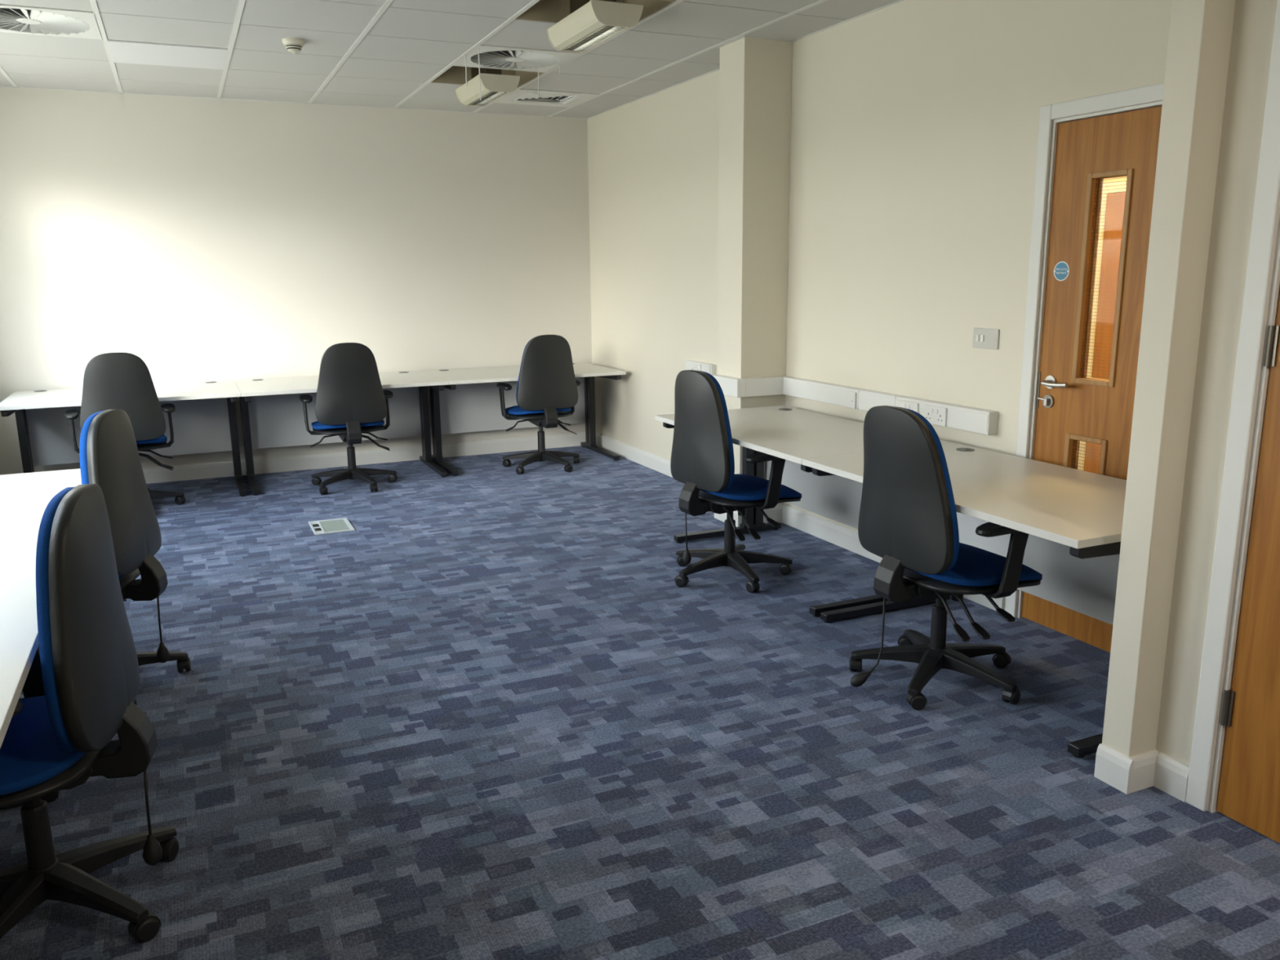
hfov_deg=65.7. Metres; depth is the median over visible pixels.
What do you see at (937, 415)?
wall socket
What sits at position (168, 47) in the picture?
ceiling
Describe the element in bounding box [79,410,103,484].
backrest cushion
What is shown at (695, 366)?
wall socket
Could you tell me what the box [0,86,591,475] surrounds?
wall
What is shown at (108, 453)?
office chair
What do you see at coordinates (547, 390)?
office chair
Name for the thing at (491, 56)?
ceiling vent
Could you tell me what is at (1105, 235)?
door
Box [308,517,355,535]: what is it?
box
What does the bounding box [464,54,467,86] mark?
hanging cord
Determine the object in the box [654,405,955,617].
desk
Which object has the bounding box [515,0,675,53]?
ceiling light
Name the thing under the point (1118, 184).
trim
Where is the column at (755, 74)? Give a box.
[717,37,792,503]
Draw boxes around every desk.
[0,380,246,496]
[0,468,81,645]
[0,556,60,809]
[234,370,448,495]
[422,362,626,475]
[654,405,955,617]
[801,443,1126,758]
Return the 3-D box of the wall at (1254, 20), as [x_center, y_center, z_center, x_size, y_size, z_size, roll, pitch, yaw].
[2.439,-0.045,0.677,0.100,2.717,4.392,-6,13,-24]
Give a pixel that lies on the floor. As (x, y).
(488, 716)
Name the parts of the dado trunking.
lid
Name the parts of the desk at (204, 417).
modesty panel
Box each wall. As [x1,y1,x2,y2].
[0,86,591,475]
[586,0,1172,605]
[1102,176,1127,193]
[1155,0,1277,765]
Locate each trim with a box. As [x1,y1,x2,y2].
[0,0,827,116]
[0,0,904,119]
[1004,82,1164,617]
[1077,182,1126,470]
[1185,0,1279,811]
[1207,214,1279,813]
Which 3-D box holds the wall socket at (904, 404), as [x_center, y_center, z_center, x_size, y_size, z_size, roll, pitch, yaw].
[1.262,-0.329,4.681,0.013,0.084,0.146,-6,13,-24]
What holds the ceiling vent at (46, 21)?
in the ceiling
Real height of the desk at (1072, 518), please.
0.716 m
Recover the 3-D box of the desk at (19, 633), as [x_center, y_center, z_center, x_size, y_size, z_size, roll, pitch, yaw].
[-1.681,0.720,2.083,0.805,0.716,1.398,-6,13,-24]
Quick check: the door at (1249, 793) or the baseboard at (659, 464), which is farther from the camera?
the baseboard at (659, 464)
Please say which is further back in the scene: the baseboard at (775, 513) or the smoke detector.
the baseboard at (775, 513)
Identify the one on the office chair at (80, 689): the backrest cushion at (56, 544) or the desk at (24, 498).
the backrest cushion at (56, 544)
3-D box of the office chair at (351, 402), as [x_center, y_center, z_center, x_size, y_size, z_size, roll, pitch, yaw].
[-2.032,-0.458,6.899,0.621,1.019,0.616,-6,13,-23]
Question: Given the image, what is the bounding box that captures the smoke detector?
[282,37,304,53]
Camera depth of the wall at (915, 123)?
4.80 m
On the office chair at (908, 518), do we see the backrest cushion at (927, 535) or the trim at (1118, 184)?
the backrest cushion at (927, 535)
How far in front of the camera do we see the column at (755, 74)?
5.48 m
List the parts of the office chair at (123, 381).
armrest, backrest, seat, lever, lever, lever, armrest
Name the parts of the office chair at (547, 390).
armrest, lever, seat, backrest, lever, armrest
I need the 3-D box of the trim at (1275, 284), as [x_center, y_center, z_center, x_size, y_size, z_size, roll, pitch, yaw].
[1.792,-0.014,2.135,0.100,2.060,0.995,-6,13,-24]
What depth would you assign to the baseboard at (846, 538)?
5.40 m
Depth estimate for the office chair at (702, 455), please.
4.62 m
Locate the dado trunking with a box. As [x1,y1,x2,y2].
[711,374,998,435]
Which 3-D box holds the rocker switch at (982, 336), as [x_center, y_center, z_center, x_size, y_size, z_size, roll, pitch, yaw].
[1.472,-0.609,4.264,0.007,0.028,0.016,-6,13,-24]
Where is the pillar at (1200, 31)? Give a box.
[1102,0,1235,757]
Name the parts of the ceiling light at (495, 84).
panel, panel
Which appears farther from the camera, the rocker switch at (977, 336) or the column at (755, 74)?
the column at (755, 74)
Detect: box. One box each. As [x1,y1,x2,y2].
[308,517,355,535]
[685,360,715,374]
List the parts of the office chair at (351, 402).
armrest, lever, seat, backrest, lever, lever, lever, armrest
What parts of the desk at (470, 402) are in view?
modesty panel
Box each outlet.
[702,364,710,373]
[844,391,856,408]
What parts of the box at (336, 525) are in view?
lid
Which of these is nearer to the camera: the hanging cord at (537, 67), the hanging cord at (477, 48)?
the hanging cord at (477, 48)
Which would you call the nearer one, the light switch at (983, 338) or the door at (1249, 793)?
the door at (1249, 793)
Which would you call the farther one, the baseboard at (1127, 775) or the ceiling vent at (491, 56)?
the ceiling vent at (491, 56)
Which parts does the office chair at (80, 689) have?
armrest, seat, backrest, pump bulb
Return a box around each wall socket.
[690,362,701,370]
[897,400,918,413]
[924,404,946,426]
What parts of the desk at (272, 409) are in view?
modesty panel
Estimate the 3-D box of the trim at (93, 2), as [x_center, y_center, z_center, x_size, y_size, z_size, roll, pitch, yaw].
[-0.207,-1.742,2.487,3.648,0.008,10.446,-6,13,-24]
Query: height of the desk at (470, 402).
0.716 m
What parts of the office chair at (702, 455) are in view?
pump bulb, backrest, lever, lever, seat, lever, armrest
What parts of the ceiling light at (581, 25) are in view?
panel, panel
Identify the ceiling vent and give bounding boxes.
[0,4,102,39]
[452,44,580,72]
[494,88,599,106]
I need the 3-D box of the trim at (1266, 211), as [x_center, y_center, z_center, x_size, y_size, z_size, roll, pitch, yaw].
[1.743,-0.031,2.096,0.018,2.110,1.052,-6,13,-24]
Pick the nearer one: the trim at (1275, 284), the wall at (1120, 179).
the trim at (1275, 284)
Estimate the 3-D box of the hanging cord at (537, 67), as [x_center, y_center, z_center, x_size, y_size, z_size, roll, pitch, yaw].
[-0.608,-2.385,5.936,0.008,0.170,0.006,-6,13,-24]
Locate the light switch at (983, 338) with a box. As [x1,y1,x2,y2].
[972,327,999,349]
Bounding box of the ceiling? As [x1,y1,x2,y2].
[0,0,898,118]
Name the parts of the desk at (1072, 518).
modesty panel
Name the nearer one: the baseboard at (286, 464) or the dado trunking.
the dado trunking
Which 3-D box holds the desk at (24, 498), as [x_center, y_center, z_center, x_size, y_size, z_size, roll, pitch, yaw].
[-2.264,0.461,3.329,0.805,0.716,1.398,-6,13,-24]
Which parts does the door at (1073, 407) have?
strike plate, handle, glass pane, wired glass pane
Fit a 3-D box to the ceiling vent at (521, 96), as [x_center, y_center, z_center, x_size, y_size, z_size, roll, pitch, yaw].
[-0.669,-2.719,7.021,0.586,0.036,0.586,-6,13,-24]
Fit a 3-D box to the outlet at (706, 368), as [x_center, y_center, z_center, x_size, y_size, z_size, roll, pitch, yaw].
[0.435,-0.710,6.498,0.010,0.084,0.086,-6,13,-24]
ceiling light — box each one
[431,61,543,106]
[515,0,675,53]
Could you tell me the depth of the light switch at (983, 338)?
4.25 m
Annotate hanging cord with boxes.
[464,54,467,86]
[477,48,481,100]
[537,66,539,97]
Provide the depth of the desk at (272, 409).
7.31 m
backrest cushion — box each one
[35,486,76,751]
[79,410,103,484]
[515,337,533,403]
[699,370,734,489]
[896,406,959,570]
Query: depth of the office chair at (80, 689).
2.19 m
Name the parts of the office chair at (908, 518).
pump bulb, backrest, lever, lever, seat, lever, armrest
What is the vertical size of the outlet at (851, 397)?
0.084 m
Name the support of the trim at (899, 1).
attached to the wall at (915, 123)
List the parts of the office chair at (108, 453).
backrest, pump bulb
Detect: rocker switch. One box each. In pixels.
[975,334,979,341]
[980,334,984,342]
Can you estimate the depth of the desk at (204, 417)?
6.75 m
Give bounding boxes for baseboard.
[142,431,585,484]
[595,432,672,477]
[714,503,784,526]
[782,503,1005,610]
[1093,743,1189,802]
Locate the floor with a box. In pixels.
[0,445,1279,959]
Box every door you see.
[1021,106,1161,652]
[1083,192,1125,473]
[1216,292,1279,843]
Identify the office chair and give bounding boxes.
[0,484,178,942]
[18,408,191,705]
[64,352,186,505]
[299,342,397,494]
[496,334,580,474]
[670,369,801,592]
[848,405,1042,710]
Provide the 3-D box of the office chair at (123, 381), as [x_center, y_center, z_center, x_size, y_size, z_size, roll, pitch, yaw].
[-3.264,-0.310,6.265,0.621,1.019,0.625,-7,14,-28]
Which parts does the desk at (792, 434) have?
modesty panel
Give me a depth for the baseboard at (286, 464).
7.70 m
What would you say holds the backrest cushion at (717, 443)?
on the office chair at (702, 455)
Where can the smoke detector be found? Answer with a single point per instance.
(293, 45)
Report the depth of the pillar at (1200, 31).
2.62 m
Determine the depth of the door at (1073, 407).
3.77 m
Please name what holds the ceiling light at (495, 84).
attached to the ceiling
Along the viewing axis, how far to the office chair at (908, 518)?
3.38 m

